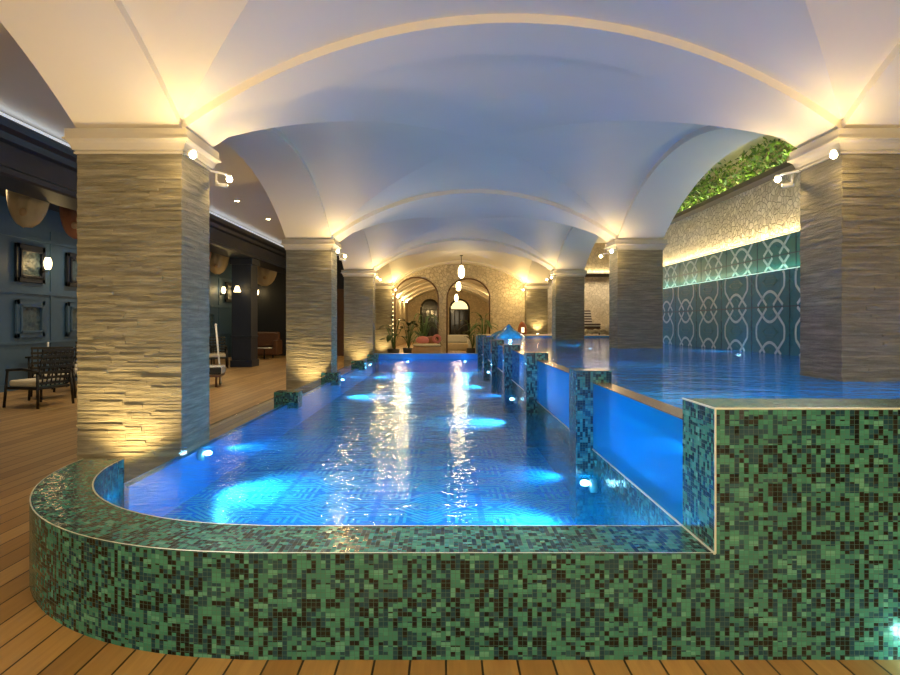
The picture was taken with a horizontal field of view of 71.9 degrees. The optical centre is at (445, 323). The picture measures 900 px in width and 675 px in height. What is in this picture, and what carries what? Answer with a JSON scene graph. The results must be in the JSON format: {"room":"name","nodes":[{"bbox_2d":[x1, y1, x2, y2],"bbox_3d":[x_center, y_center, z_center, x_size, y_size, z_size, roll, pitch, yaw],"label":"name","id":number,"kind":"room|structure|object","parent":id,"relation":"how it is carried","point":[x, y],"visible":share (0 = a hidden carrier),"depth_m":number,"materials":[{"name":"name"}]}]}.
{"room":"spa","nodes":[
{"label":"spa","id":0,"kind":"room"},
{"bbox_2d":[0,188,229,260],"bbox_3d":[-8.250,-2.625,10.500,2.700,0.050,33.000,0,0,0],"label":"ceiling","id":1,"kind":"structure","parent":0,"point":[53,207],"depth_m":13.66,"materials":[{"name":"black paint"}]},
{"bbox_2d":[6,190,49,227],"bbox_3d":[-7.350,-2.235,10.842,0.800,1.110,0.184,0,0,0],"label":"pendant","id":2,"kind":"object","parent":1,"relation":"hanging from","point":[26,211],"visible":0.75,"depth_m":10.83,"materials":[{"name":"beige fabric"}]},
{"bbox_2d":[59,206,76,238],"bbox_3d":[-7.350,-2.235,12.342,0.800,1.110,0.184,0,0,0],"label":"pendant","id":3,"kind":"object","parent":1,"relation":"hanging from","point":[68,217],"visible":0.38,"depth_m":12.33,"materials":[{"name":"orange fabric"}]},
{"bbox_2d":[209,252,228,273],"bbox_3d":[-7.450,-2.175,20.142,0.800,1.150,0.184,0,0,0],"label":"pendant","id":4,"kind":"object","parent":1,"relation":"hanging from","point":[218,263],"visible":0.73,"depth_m":20.13,"materials":[{"name":"beige fabric"}]},
{"bbox_2d":[258,266,276,285],"bbox_3d":[-7.272,-2.175,24.849,1.100,1.350,0.184,0,0,-29],"label":"pendant","id":5,"kind":"object","parent":1,"relation":"hanging from","point":[266,277],"visible":0.56,"depth_m":24.83,"materials":[{"name":"beige fabric"}]},
{"bbox_2d":[0,196,231,385],"bbox_3d":[-9.125,-0.650,10.500,0.150,4.100,33.000,0,0,0],"label":"wall","id":6,"kind":"structure","parent":0,"point":[11,356],"depth_m":13.84,"materials":[{"name":"blue paint"}]},
{"bbox_2d":[14,299,45,337],"bbox_3d":[-8.990,-0.100,13.440,0.080,0.816,0.936,0,0,0],"label":"picture","id":7,"kind":"object","parent":6,"relation":"attached to","point":[29,314],"visible":1,"depth_m":13.39,"materials":[{"name":"blue paint"}]},
{"bbox_2d":[14,242,45,283],"bbox_3d":[-8.990,-1.290,13.440,0.080,0.816,0.936,0,0,0],"label":"picture","id":8,"kind":"object","parent":6,"relation":"attached to","point":[29,259],"visible":1,"depth_m":13.37,"materials":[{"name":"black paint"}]},
{"bbox_2d":[41,257,51,272],"bbox_3d":[-8.860,-1.290,13.750,0.220,0.340,0.160,0,0,0],"label":"wall sconce","id":9,"kind":"object","parent":6,"relation":"attached to","point":[47,261],"visible":1,"depth_m":13.71,"materials":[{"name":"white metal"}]},
{"bbox_2d":[65,302,76,335],"bbox_3d":[-8.990,-0.100,15.180,0.080,0.816,0.936,0,0,0],"label":"picture","id":10,"kind":"object","parent":6,"relation":"attached to","point":[70,307],"visible":0.45,"depth_m":14.82,"materials":[{"name":"blue paint"}]},
{"bbox_2d":[65,252,77,286],"bbox_3d":[-8.990,-1.290,15.180,0.080,0.816,0.936,0,0,0],"label":"picture","id":11,"kind":"object","parent":6,"relation":"attached to","point":[71,260],"visible":0.47,"depth_m":14.82,"materials":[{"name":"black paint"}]},
{"bbox_2d":[0,230,231,392],"bbox_3d":[-9.030,-0.350,10.500,0.040,3.500,33.000,0,0,0],"label":"molding","id":12,"kind":"structure","parent":6,"relation":"attached to","point":[51,242],"depth_m":14.17,"materials":[{"name":"blue paint"}]},
{"bbox_2d":[209,310,214,330],"bbox_3d":[-8.990,-0.100,23.660,0.080,0.816,0.936,0,0,0],"label":"picture","id":13,"kind":"object","parent":6,"relation":"attached to","point":[212,313],"visible":0.53,"depth_m":23.84,"materials":[{"name":"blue paint"}]},
{"bbox_2d":[225,282,231,301],"bbox_3d":[-8.990,-1.290,25.760,0.080,0.816,0.936,0,0,0],"label":"picture","id":14,"kind":"object","parent":6,"relation":"attached to","point":[228,294],"visible":0.76,"depth_m":25.63,"materials":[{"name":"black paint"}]},
{"bbox_2d":[0,22,338,255],"bbox_3d":[-4.742,-2.985,10.500,3.115,0.070,33.000,0,0,0],"label":"ceiling","id":15,"kind":"structure","parent":0,"point":[25,96],"depth_m":9.48,"materials":[{"name":"paint"}]},
{"bbox_2d":[258,256,343,355],"bbox_3d":[-6.192,-1.050,27.100,6.015,4.900,0.200,0,0,0],"label":"wall","id":16,"kind":"structure","parent":0,"point":[272,297],"depth_m":27.00,"materials":[{"name":"black paint"}]},
{"bbox_2d":[0,112,283,246],"bbox_3d":[-5.980,-2.817,10.500,0.040,0.035,33.000,0,0,0],"label":"trim","id":17,"kind":"structure","parent":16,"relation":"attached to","point":[1,113],"depth_m":9.39,"materials":[{"name":"white"}]},
{"bbox_2d":[0,115,285,274],"bbox_3d":[-6.440,-2.450,10.500,0.920,0.700,33.000,0,0,0],"label":"beam","id":18,"kind":"structure","parent":16,"relation":"attached to","point":[33,164],"depth_m":9.88,"materials":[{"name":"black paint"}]},
{"bbox_2d":[337,286,343,355],"bbox_3d":[-4.750,-0.110,26.913,1.240,3.020,0.155,0,0,0],"label":"door","id":19,"kind":"structure","parent":16,"relation":"in","point":[340,289],"depth_m":26.91,"materials":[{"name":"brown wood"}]},
{"bbox_2d":[396,298,407,346],"bbox_3d":[-3.025,-1.050,37.625,0.150,4.900,20.750,0,0,0],"label":"wall","id":20,"kind":"structure","parent":0,"point":[401,307],"depth_m":41.10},
{"bbox_2d":[396,279,423,293],"bbox_3d":[0.175,-2.067,33.750,6.200,1.235,0.500,0,0,0],"label":"trim","id":21,"kind":"structure","parent":20,"relation":"attached to","point":[410,284],"depth_m":33.50,"materials":[{"name":"paint"}]},
{"bbox_2d":[397,280,485,298],"bbox_3d":[0.175,-2.067,37.250,6.200,1.235,0.500,0,0,0],"label":"trim","id":22,"kind":"structure","parent":20,"relation":"attached to","point":[462,280],"depth_m":37.00,"materials":[{"name":"paint"}]},
{"bbox_2d":[401,284,488,300],"bbox_3d":[0.175,-2.067,40.750,6.200,1.235,0.500,0,0,0],"label":"trim","id":23,"kind":"structure","parent":20,"relation":"attached to","point":[454,284],"depth_m":40.50,"materials":[{"name":"paint"}]},
{"bbox_2d":[405,286,488,302],"bbox_3d":[0.175,-2.067,44.250,6.200,1.235,0.500,0,0,0],"label":"trim","id":24,"kind":"structure","parent":20,"relation":"attached to","point":[452,286],"depth_m":44.00,"materials":[{"name":"paint"}]},
{"bbox_2d":[396,278,488,303],"bbox_3d":[0.175,-2.081,37.625,6.200,1.162,20.750,0,0,0],"label":"ceiling","id":25,"kind":"structure","parent":0,"point":[408,282],"depth_m":39.66,"materials":[{"name":"paint"}]},
{"bbox_2d":[456,282,460,290],"bbox_3d":[0.620,-2.110,30.800,0.248,0.980,0.248,0,0,0],"label":"pendant lamp","id":26,"kind":"object","parent":25,"relation":"hanging from","point":[458,285],"visible":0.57,"depth_m":30.71,"materials":[{"name":"white glass"}]},
{"bbox_2d":[408,289,488,341],"bbox_3d":[0.175,-1.050,48.150,6.550,4.900,0.300,0,0,0],"label":"wall","id":27,"kind":"structure","parent":0,"point":[476,304],"depth_m":48.01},
{"bbox_2d":[420,299,436,337],"bbox_3d":[-1.258,-0.264,48.050,1.511,3.328,0.180,0,0,0],"label":"window","id":28,"kind":"structure","parent":27,"relation":"in","point":[428,306],"depth_m":48.10,"materials":[{"name":"black glass"}]},
{"bbox_2d":[449,299,469,337],"bbox_3d":[1.045,-0.264,48.050,1.627,3.328,0.180,0,0,0],"label":"window","id":29,"kind":"structure","parent":27,"relation":"in","point":[459,310],"depth_m":48.10,"materials":[{"name":"black glass"}]},
{"bbox_2d":[0,342,899,674],"bbox_3d":[0.200,1.400,21.500,19.600,0.001,55.000,0,0,0],"label":"floor","id":30,"kind":"structure","parent":0,"point":[35,443],"depth_m":2.77,"materials":[{"name":"brown wood"}]},
{"bbox_2d":[2,348,74,408],"bbox_3d":[-6.925,0.915,10.594,0.775,0.974,0.764,0,0,13],"label":"lounge armchair","id":31,"kind":"object","parent":30,"relation":"on","point":[40,382],"visible":1,"depth_m":10.39,"materials":[{"name":"black metal"}]},
{"bbox_2d":[10,378,64,386],"bbox_3d":[-6.984,1.002,10.608,0.550,0.105,0.600,0,0,13],"label":"seat cushion","id":32,"kind":"object","parent":31,"relation":"on","point":[30,382],"depth_m":10.35,"materials":[{"name":"beige fabric"}]},
{"bbox_2d":[25,355,67,389],"bbox_3d":[-8.600,1.050,13.400,0.600,0.700,0.600,0,0,0],"label":"lounge armchair","id":33,"kind":"object","parent":30,"relation":"on","point":[27,357],"visible":0.25,"depth_m":13.14,"materials":[{"name":"black metal"}]},
{"bbox_2d":[27,346,75,400],"bbox_3d":[-7.437,0.915,11.728,0.764,0.974,0.775,0,0,-31],"label":"lounge armchair","id":34,"kind":"object","parent":30,"relation":"on","point":[31,374],"visible":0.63,"depth_m":11.43,"materials":[{"name":"black metal"}]},
{"bbox_2d":[53,360,76,391],"bbox_3d":[-7.575,0.915,12.945,0.775,0.974,0.764,0,0,11],"label":"lounge armchair","id":35,"kind":"object","parent":30,"relation":"on","point":[54,389],"visible":0.03,"depth_m":12.64,"materials":[{"name":"black wood"}]},
{"bbox_2d":[64,341,76,383],"bbox_3d":[-8.408,0.915,14.524,0.764,0.974,0.775,0,0,-17],"label":"lounge armchair","id":36,"kind":"object","parent":30,"relation":"on","point":[74,357],"visible":0.19,"depth_m":14.71,"materials":[{"name":"black wood"}]},
{"bbox_2d":[62,128,220,482],"bbox_3d":[-2.735,-0.135,5.670,1.070,3.070,0.790,0,0,0],"label":"stone column","id":37,"kind":"structure","parent":30,"relation":"on","point":[143,234],"depth_m":5.36,"materials":[{"name":"stone"}]},
{"bbox_2d":[182,149,196,158],"bbox_3d":[-2.195,-1.435,5.290,0.227,0.090,0.058,0,0,45],"label":"spotlight","id":38,"kind":"object","parent":37,"relation":"attached to","point":[192,153],"visible":1,"depth_m":5.22,"materials":[{"name":"white"}]},
{"bbox_2d":[209,170,231,181],"bbox_3d":[-2.195,-1.435,6.050,0.058,0.090,0.227,0,0,45],"label":"spotlight","id":39,"kind":"object","parent":37,"relation":"attached to","point":[229,177],"visible":1,"depth_m":6.08,"materials":[{"name":"white metal"}]},
{"bbox_2d":[215,173,227,187],"bbox_3d":[-2.180,-1.385,6.003,0.145,0.150,0.047,0,0,23],"label":"spotlight","id":40,"kind":"object","parent":37,"relation":"attached to","point":[217,184],"visible":1,"depth_m":5.99,"materials":[{"name":"white paint"}]},
{"bbox_2d":[209,365,225,386],"bbox_3d":[-5.896,0.895,13.771,1.828,1.009,0.660,0,0,-11],"label":"lounge armchair","id":41,"kind":"object","parent":30,"relation":"on","point":[215,371],"visible":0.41,"depth_m":13.63,"materials":[{"name":"white fabric"}]},
{"bbox_2d":[209,365,225,374],"bbox_3d":[-5.662,1.040,13.819,1.350,0.180,0.640,0,0,-11],"label":"seat cushion","id":42,"kind":"object","parent":41,"relation":"on","point":[214,369],"depth_m":13.64,"materials":[{"name":"fabric"}]},
{"bbox_2d":[215,324,221,383],"bbox_3d":[-5.214,0.691,14.200,0.172,1.382,0.060,0,0,0],"label":"leaning pole","id":43,"kind":"object","parent":30,"relation":"on","point":[215,324],"visible":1,"depth_m":14.18,"materials":[{"name":"white paint"}]},
{"bbox_2d":[209,337,228,367],"bbox_3d":[-7.310,0.915,19.623,0.764,0.974,0.775,0,0,-23],"label":"lounge armchair","id":44,"kind":"object","parent":30,"relation":"on","point":[213,354],"visible":0.6,"depth_m":19.86,"materials":[{"name":"black wood"}]},
{"bbox_2d":[209,353,225,356],"bbox_3d":[-7.286,1.002,19.568,0.600,0.105,0.550,0,0,-23],"label":"seat cushion","id":45,"kind":"object","parent":44,"relation":"on","point":[211,354],"depth_m":19.37,"materials":[{"name":"beige fabric"}]},
{"bbox_2d":[209,336,228,364],"bbox_3d":[-7.913,0.915,20.978,0.764,0.974,0.775,0,0,31],"label":"lounge armchair","id":46,"kind":"object","parent":30,"relation":"on","point":[209,336],"visible":0.06,"depth_m":20.96,"materials":[{"name":"black wood"}]},
{"bbox_2d":[230,258,258,366],"bbox_3d":[-6.570,-0.350,20.250,0.720,3.500,0.800,0,0,0],"label":"pillar","id":47,"kind":"structure","parent":30,"relation":"on","point":[244,336],"depth_m":19.90,"materials":[{"name":"paint"}]},
{"bbox_2d":[234,286,240,294],"bbox_3d":[-6.622,-1.045,19.662,0.220,0.290,0.226,0,0,-43],"label":"wall sconce","id":48,"kind":"object","parent":47,"relation":"attached to","point":[237,289],"visible":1,"depth_m":19.60,"materials":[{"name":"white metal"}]},
{"bbox_2d":[258,347,271,358],"bbox_3d":[-7.150,1.175,24.400,0.600,0.450,0.600,0,0,0],"label":"side table","id":49,"kind":"object","parent":30,"relation":"on","point":[264,348],"visible":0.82,"depth_m":24.38,"materials":[{"name":"white paint"}]},
{"bbox_2d":[258,332,281,357],"bbox_3d":[-7.700,0.875,25.610,1.700,1.050,0.820,0,0,0],"label":"leather sofa","id":50,"kind":"object","parent":30,"relation":"on","point":[265,339],"visible":0.53,"depth_m":25.80,"materials":[{"name":"brown leather"}]},
{"bbox_2d":[281,239,341,393],"bbox_3d":[-2.735,-0.135,12.670,1.070,3.070,0.790,0,0,0],"label":"stone column","id":51,"kind":"structure","parent":30,"relation":"on","point":[311,264],"depth_m":12.36,"materials":[{"name":"stone"}]},
{"bbox_2d":[341,270,377,367],"bbox_3d":[-2.735,-0.135,19.670,1.070,3.070,0.790,0,0,0],"label":"stone column","id":52,"kind":"structure","parent":30,"relation":"on","point":[359,285],"depth_m":19.35,"materials":[{"name":"stone"}]},
{"bbox_2d":[29,353,715,659],"bbox_3d":[-0.658,1.552,11.262,3.815,1.197,17.375,0,0,0],"label":"swimming pool","id":53,"kind":"object","parent":30,"relation":"in","point":[392,509],"visible":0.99,"depth_m":2.80,"materials":[{"name":"green tile"}]},
{"bbox_2d":[197,450,211,460],"bbox_3d":[-2.172,1.190,5.600,0.116,0.098,0.100,0,0,0],"label":"lamp","id":54,"kind":"object","parent":53,"relation":"attached to","point":[201,454],"visible":0.99,"depth_m":5.57,"materials":[{"name":"white"}]},
{"bbox_2d":[580,479,597,492],"bbox_3d":[1.042,1.190,4.550,0.116,0.098,0.100,0,0,0],"label":"lamp","id":55,"kind":"object","parent":53,"relation":"attached to","point":[592,483],"visible":1,"depth_m":4.52,"materials":[{"name":"white"}]},
{"bbox_2d":[375,284,394,352],"bbox_3d":[-2.735,-0.135,26.670,1.070,3.070,0.790,0,0,0],"label":"stone column","id":56,"kind":"structure","parent":30,"relation":"on","point":[383,292],"depth_m":26.36,"materials":[{"name":"stone"}]},
{"bbox_2d":[378,316,410,352],"bbox_3d":[-2.043,0.553,23.655,1.250,1.693,1.250,0,0,-38],"label":"potted plant","id":57,"kind":"object","parent":30,"relation":"on","point":[388,338],"visible":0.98,"depth_m":23.53,"materials":[{"name":"green plant"}]},
{"bbox_2d":[393,321,422,352],"bbox_3d":[-1.444,0.645,24.958,1.137,1.510,1.065,0,0,37],"label":"potted plant","id":58,"kind":"object","parent":30,"relation":"on","point":[405,350],"visible":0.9,"depth_m":24.80,"materials":[{"name":"green plant"}]},
{"bbox_2d":[406,314,441,346],"bbox_3d":[-0.954,0.493,26.124,1.679,1.813,1.453,0,0,-15],"label":"potted plant","id":59,"kind":"object","parent":30,"relation":"on","point":[425,333],"visible":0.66,"depth_m":26.13,"materials":[{"name":"green plant"}]},
{"bbox_2d":[412,344,441,352],"bbox_3d":[-0.720,1.080,23.000,1.120,0.640,1.120,0,0,0],"label":"daybed","id":60,"kind":"object","parent":30,"relation":"on","point":[418,348],"visible":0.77,"depth_m":22.55,"materials":[{"name":"beige fabric"}]},
{"bbox_2d":[416,336,428,342],"bbox_3d":[-0.870,0.605,23.100,0.504,0.270,0.287,0,0,0],"label":"cushion","id":61,"kind":"object","parent":60,"relation":"on","point":[422,339],"visible":1,"depth_m":22.99,"materials":[{"name":"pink fabric"}]},
{"bbox_2d":[428,336,436,342],"bbox_3d":[-0.570,0.605,23.200,0.504,0.270,0.287,0,0,0],"label":"cushion","id":62,"kind":"object","parent":60,"relation":"on","point":[429,337],"visible":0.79,"depth_m":23.09,"materials":[{"name":"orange fabric"}]},
{"bbox_2d":[432,334,440,342],"bbox_3d":[-0.340,0.570,22.950,0.340,0.340,0.100,0,0,0],"label":"cushion","id":63,"kind":"object","parent":60,"relation":"on","point":[436,335],"visible":1,"depth_m":22.91,"materials":[{"name":"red fabric"}]},
{"bbox_2d":[448,335,471,351],"bbox_3d":[0.420,0.975,30.010,1.600,0.850,0.820,0,0,0],"label":"sofa","id":64,"kind":"object","parent":30,"relation":"on","point":[455,342],"visible":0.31,"depth_m":29.66,"materials":[{"name":"beige fabric"}]},
{"bbox_2d":[460,318,486,352],"bbox_3d":[1.046,0.592,24.611,1.167,1.615,1.158,0,0,0],"label":"potted plant","id":65,"kind":"object","parent":30,"relation":"on","point":[469,350],"visible":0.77,"depth_m":24.47,"materials":[{"name":"green plant"}]},
{"bbox_2d":[476,335,899,659],"bbox_3d":[5.245,1.026,12.938,8.510,1.349,20.723,0,0,0],"label":"swimming pool","id":66,"kind":"object","parent":30,"relation":"in","point":[791,479],"visible":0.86,"depth_m":2.58,"materials":[{"name":"green tile"}]},
{"bbox_2d":[491,324,526,337],"bbox_3d":[2.232,0.289,22.211,1.414,0.557,1.423,0,0,0],"label":"fountain","id":67,"kind":"object","parent":66,"relation":"in","point":[508,331],"visible":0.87,"depth_m":21.85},
{"bbox_2d":[549,270,587,339],"bbox_3d":[3.870,-0.085,19.670,1.070,3.170,0.790,0,0,0],"label":"stone column","id":68,"kind":"structure","parent":66,"relation":"on","point":[567,285],"depth_m":19.35,"materials":[{"name":"stone"}]},
{"bbox_2d":[604,239,667,348],"bbox_3d":[3.870,-0.085,12.670,1.070,3.170,0.790,0,0,0],"label":"stone column","id":69,"kind":"structure","parent":66,"relation":"on","point":[636,266],"depth_m":12.35,"materials":[{"name":"stone"}]},
{"bbox_2d":[787,128,899,381],"bbox_3d":[3.870,-0.085,5.670,1.070,3.170,0.790,0,0,0],"label":"stone column","id":70,"kind":"structure","parent":66,"relation":"on","point":[849,252],"depth_m":5.36,"materials":[{"name":"stone"}]},
{"bbox_2d":[774,170,799,181],"bbox_3d":[3.330,-1.435,6.050,0.227,0.090,0.058,0,0,45],"label":"spotlight","id":71,"kind":"object","parent":70,"relation":"attached to","point":[777,177],"visible":1,"depth_m":6.08,"materials":[{"name":"white metal"}]},
{"bbox_2d":[781,173,793,187],"bbox_3d":[3.316,-1.385,6.003,0.145,0.150,0.047,0,0,-23],"label":"spotlight","id":72,"kind":"object","parent":70,"relation":"attached to","point":[791,184],"visible":1,"depth_m":6.00,"materials":[{"name":"white paint"}]},
{"bbox_2d":[830,149,840,158],"bbox_3d":[3.330,-1.435,5.290,0.058,0.090,0.227,0,0,45],"label":"spotlight","id":73,"kind":"object","parent":70,"relation":"attached to","point":[834,153],"visible":1,"depth_m":5.21,"materials":[{"name":"white"}]},
{"bbox_2d":[389,243,535,281],"bbox_3d":[0.568,-2.215,23.170,5.705,0.930,6.380,0,0,0],"label":"ceiling","id":74,"kind":"structure","parent":0,"point":[515,263],"depth_m":24.43,"materials":[{"name":"paint"}]},
{"bbox_2d":[458,255,464,277],"bbox_3d":[0.580,-2.150,23.400,0.248,0.860,0.248,0,0,0],"label":"pendant lamp","id":75,"kind":"object","parent":74,"relation":"hanging from","point":[461,271],"visible":1,"depth_m":23.32,"materials":[{"name":"white glass"}]},
{"bbox_2d":[355,199,591,266],"bbox_3d":[0.568,-2.215,16.170,5.705,0.930,6.380,0,0,0],"label":"ceiling","id":76,"kind":"structure","parent":0,"point":[541,233],"depth_m":16.97,"materials":[{"name":"paint"}]},
{"bbox_2d":[393,243,608,352],"bbox_3d":[3.208,-1.050,27.075,12.785,4.900,0.350,0,0,0],"label":"wall","id":77,"kind":"structure","parent":0,"point":[507,295],"depth_m":26.90,"materials":[{"name":"beige stone"}]},
{"bbox_2d":[394,277,438,348],"bbox_3d":[-1.280,-0.310,26.880,1.926,3.420,0.070,0,0,0],"label":"trim","id":78,"kind":"structure","parent":77,"relation":"attached to","point":[411,277],"depth_m":26.86,"materials":[{"name":"brown wood"}]},
{"bbox_2d":[392,260,525,283],"bbox_3d":[0.568,-2.585,26.670,7.505,1.830,0.620,0,0,0],"label":"trim","id":79,"kind":"structure","parent":77,"relation":"attached to","point":[457,261],"depth_m":26.36,"materials":[{"name":"paint"}]},
{"bbox_2d":[446,278,489,352],"bbox_3d":[0.965,-0.285,26.880,1.905,3.370,0.070,0,0,0],"label":"trim","id":80,"kind":"structure","parent":77,"relation":"attached to","point":[464,278],"depth_m":26.86,"materials":[{"name":"brown wood"}]},
{"bbox_2d":[472,334,608,352],"bbox_3d":[5.375,0.925,25.100,8.450,0.950,3.800,0,0,0],"label":"trim","id":81,"kind":"structure","parent":77,"relation":"attached to","point":[473,334],"depth_m":24.59,"materials":[{"name":"beige stone"}]},
{"bbox_2d":[468,312,497,333],"bbox_3d":[1.466,0.455,26.169,1.411,1.890,1.590,0,0,0],"label":"potted plant","id":82,"kind":"object","parent":81,"relation":"on","point":[486,321],"visible":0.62,"depth_m":26.00,"materials":[{"name":"green plant"}]},
{"bbox_2d":[518,322,526,333],"bbox_3d":[3.150,0.186,25.596,0.374,0.527,0.375,0,0,0],"label":"lantern","id":83,"kind":"object","parent":81,"relation":"on","point":[522,328],"visible":0.89,"depth_m":25.46,"materials":[{"name":"white"}]},
{"bbox_2d":[523,284,549,333],"bbox_3d":[3.870,-0.610,26.670,1.070,2.120,0.790,0,0,0],"label":"stone column","id":84,"kind":"structure","parent":81,"relation":"on","point":[536,295],"depth_m":26.36,"materials":[{"name":"stone"}]},
{"bbox_2d":[584,310,600,334],"bbox_3d":[5.750,-0.055,25.194,0.660,1.009,1.828,0,0,0],"label":"sun lounger","id":85,"kind":"object","parent":81,"relation":"on","point":[588,324],"visible":0.57,"depth_m":25.69,"materials":[{"name":"brown wood"}]},
{"bbox_2d":[584,324,600,327],"bbox_3d":[5.750,0.090,24.955,0.640,0.180,1.350,0,0,0],"label":"seat cushion","id":86,"kind":"object","parent":85,"relation":"on","point":[585,325],"depth_m":24.28,"materials":[{"name":"brown fabric"}]},
{"bbox_2d":[584,328,608,334],"bbox_3d":[5.897,0.312,24.201,1.205,0.257,0.390,0,0,0],"label":"stone bench","id":87,"kind":"object","parent":81,"relation":"on","point":[596,331],"visible":0.77,"depth_m":24.09,"materials":[{"name":"beige stone"}]},
{"bbox_2d":[550,273,608,276],"bbox_3d":[6.910,-2.090,26.840,5.180,0.140,0.120,0,0,0],"label":"trim","id":88,"kind":"structure","parent":77,"relation":"attached to","point":[587,274],"depth_m":26.78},
{"bbox_2d":[229,54,781,235],"bbox_3d":[0.568,-2.215,9.170,5.705,0.930,6.380,0,0,0],"label":"ceiling","id":89,"kind":"structure","parent":0,"point":[583,137],"depth_m":8.48,"materials":[{"name":"paint"}]},
{"bbox_2d":[121,0,899,120],"bbox_3d":[0.568,-2.215,2.170,5.705,0.930,6.380,0,0,0],"label":"ceiling","id":90,"kind":"structure","parent":0,"point":[827,52],"depth_m":4.90,"materials":[{"name":"paint"}]},
{"bbox_2d":[595,135,778,242],"bbox_3d":[0.150,-3.550,21.500,19.700,0.100,55.400,0,0,0],"label":"ceiling","id":91,"kind":"structure","parent":0,"point":[736,153],"depth_m":12.84,"materials":[{"name":"paint"}]},
{"bbox_2d":[0,0,181,127],"bbox_3d":[-2.735,-2.585,2.170,0.900,1.830,6.380,0,0,0],"label":"arch","id":92,"kind":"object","parent":91,"relation":"attached to","point":[91,55],"depth_m":4.75,"materials":[{"name":"paint"}]},
{"bbox_2d":[222,128,330,238],"bbox_3d":[-2.735,-2.585,9.170,0.900,1.830,6.380,0,0,0],"label":"trim","id":93,"kind":"structure","parent":91,"relation":"attached to","point":[281,170],"depth_m":10.56,"materials":[{"name":"paint"}]},
{"bbox_2d":[339,229,372,269],"bbox_3d":[-2.735,-2.585,16.170,0.900,1.830,6.380,0,0,0],"label":"trim","id":94,"kind":"structure","parent":91,"relation":"attached to","point":[355,246],"depth_m":18.52,"materials":[{"name":"paint"}]},
{"bbox_2d":[375,263,391,283],"bbox_3d":[-2.735,-2.585,23.170,0.900,1.830,6.380,0,0,0],"label":"trim","id":95,"kind":"structure","parent":91,"relation":"attached to","point":[384,272],"depth_m":25.79,"materials":[{"name":"paint"}]},
{"bbox_2d":[373,238,555,270],"bbox_3d":[0.568,-2.585,19.670,7.505,1.830,0.620,0,0,0],"label":"trim","id":96,"kind":"structure","parent":91,"relation":"attached to","point":[541,261],"depth_m":19.39,"materials":[{"name":"paint"}]},
{"bbox_2d":[331,189,617,242],"bbox_3d":[0.568,-2.585,12.670,7.505,1.830,0.620,0,0,0],"label":"trim","id":97,"kind":"structure","parent":91,"relation":"attached to","point":[580,219],"depth_m":12.48,"materials":[{"name":"paint"}]},
{"bbox_2d":[182,14,841,147],"bbox_3d":[0.568,-2.585,5.670,7.505,1.830,0.620,0,0,0],"label":"arch","id":98,"kind":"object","parent":91,"relation":"attached to","point":[776,106],"depth_m":5.56,"materials":[{"name":"paint"}]},
{"bbox_2d":[526,260,550,283],"bbox_3d":[3.870,-2.585,23.170,0.900,1.830,6.380,0,0,0],"label":"trim","id":99,"kind":"structure","parent":91,"relation":"attached to","point":[538,273],"depth_m":25.71,"materials":[{"name":"paint"}]},
{"bbox_2d":[556,227,598,269],"bbox_3d":[3.870,-2.585,16.170,0.900,1.830,6.380,0,0,0],"label":"trim","id":100,"kind":"structure","parent":91,"relation":"attached to","point":[577,246],"depth_m":18.35,"materials":[{"name":"paint"}]},
{"bbox_2d":[618,125,796,238],"bbox_3d":[3.870,-2.585,9.170,0.900,1.830,6.380,0,0,0],"label":"arch","id":101,"kind":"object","parent":91,"relation":"attached to","point":[659,197],"depth_m":10.45,"materials":[{"name":"paint"}]},
{"bbox_2d":[842,41,899,127],"bbox_3d":[3.870,-2.585,2.170,0.900,1.830,6.380,0,0,0],"label":"arch","id":102,"kind":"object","parent":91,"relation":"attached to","point":[877,105],"depth_m":5.11,"materials":[{"name":"paint"}]},
{"bbox_2d":[663,169,799,265],"bbox_3d":[5.900,-1.955,10.568,0.600,1.030,15.265,0,0,0],"label":"wall","id":103,"kind":"structure","parent":0,"point":[767,210],"depth_m":11.83,"materials":[{"name":"beige stone"}]},
{"bbox_2d":[671,161,794,223],"bbox_3d":[5.540,-2.515,10.568,0.320,0.090,15.265,0,0,0],"label":"trim","id":104,"kind":"structure","parent":103,"relation":"on","point":[766,176],"depth_m":11.60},
{"bbox_3d":[6.050,-2.510,10.568,0.700,0.080,15.265,0,0,0],"label":"trim","id":105,"kind":"structure","parent":103,"relation":"on","visible":0},
{"bbox_2d":[676,137,797,213],"bbox_3d":[6.034,-3.016,11.695,0.770,0.983,12.647,0,0,0],"label":"trailing foliage","id":106,"kind":"object","parent":105,"relation":"on","point":[697,188],"visible":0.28,"depth_m":12.62,"materials":[{"name":"green plant"}]},
{"bbox_2d":[663,231,800,355],"bbox_3d":[5.797,-0.464,10.570,0.806,1.965,15.270,0,0,0],"label":"wall","id":107,"kind":"structure","parent":0,"point":[760,313],"depth_m":11.46,"materials":[{"name":"teal tile"}]},
{"bbox_2d":[663,266,799,288],"bbox_3d":[5.435,-0.869,10.568,0.030,0.013,15.265,0,0,0],"label":"trim","id":108,"kind":"structure","parent":107,"relation":"attached to","point":[799,266],"depth_m":11.59,"materials":[{"name":"white"}]},
{"bbox_2d":[663,230,799,266],"bbox_3d":[5.540,-1.449,10.568,0.040,0.014,15.265,0,0,0],"label":"trim","id":109,"kind":"structure","parent":107,"relation":"attached to","point":[799,230],"depth_m":11.70,"materials":[{"name":"white"}]},
{"bbox_2d":[677,140,795,212],"bbox_3d":[6.450,-1.050,6.100,0.100,4.900,24.200,0,0,0],"label":"wall","id":110,"kind":"structure","parent":0,"point":[784,146],"depth_m":13.43,"materials":[{"name":"green plant"}]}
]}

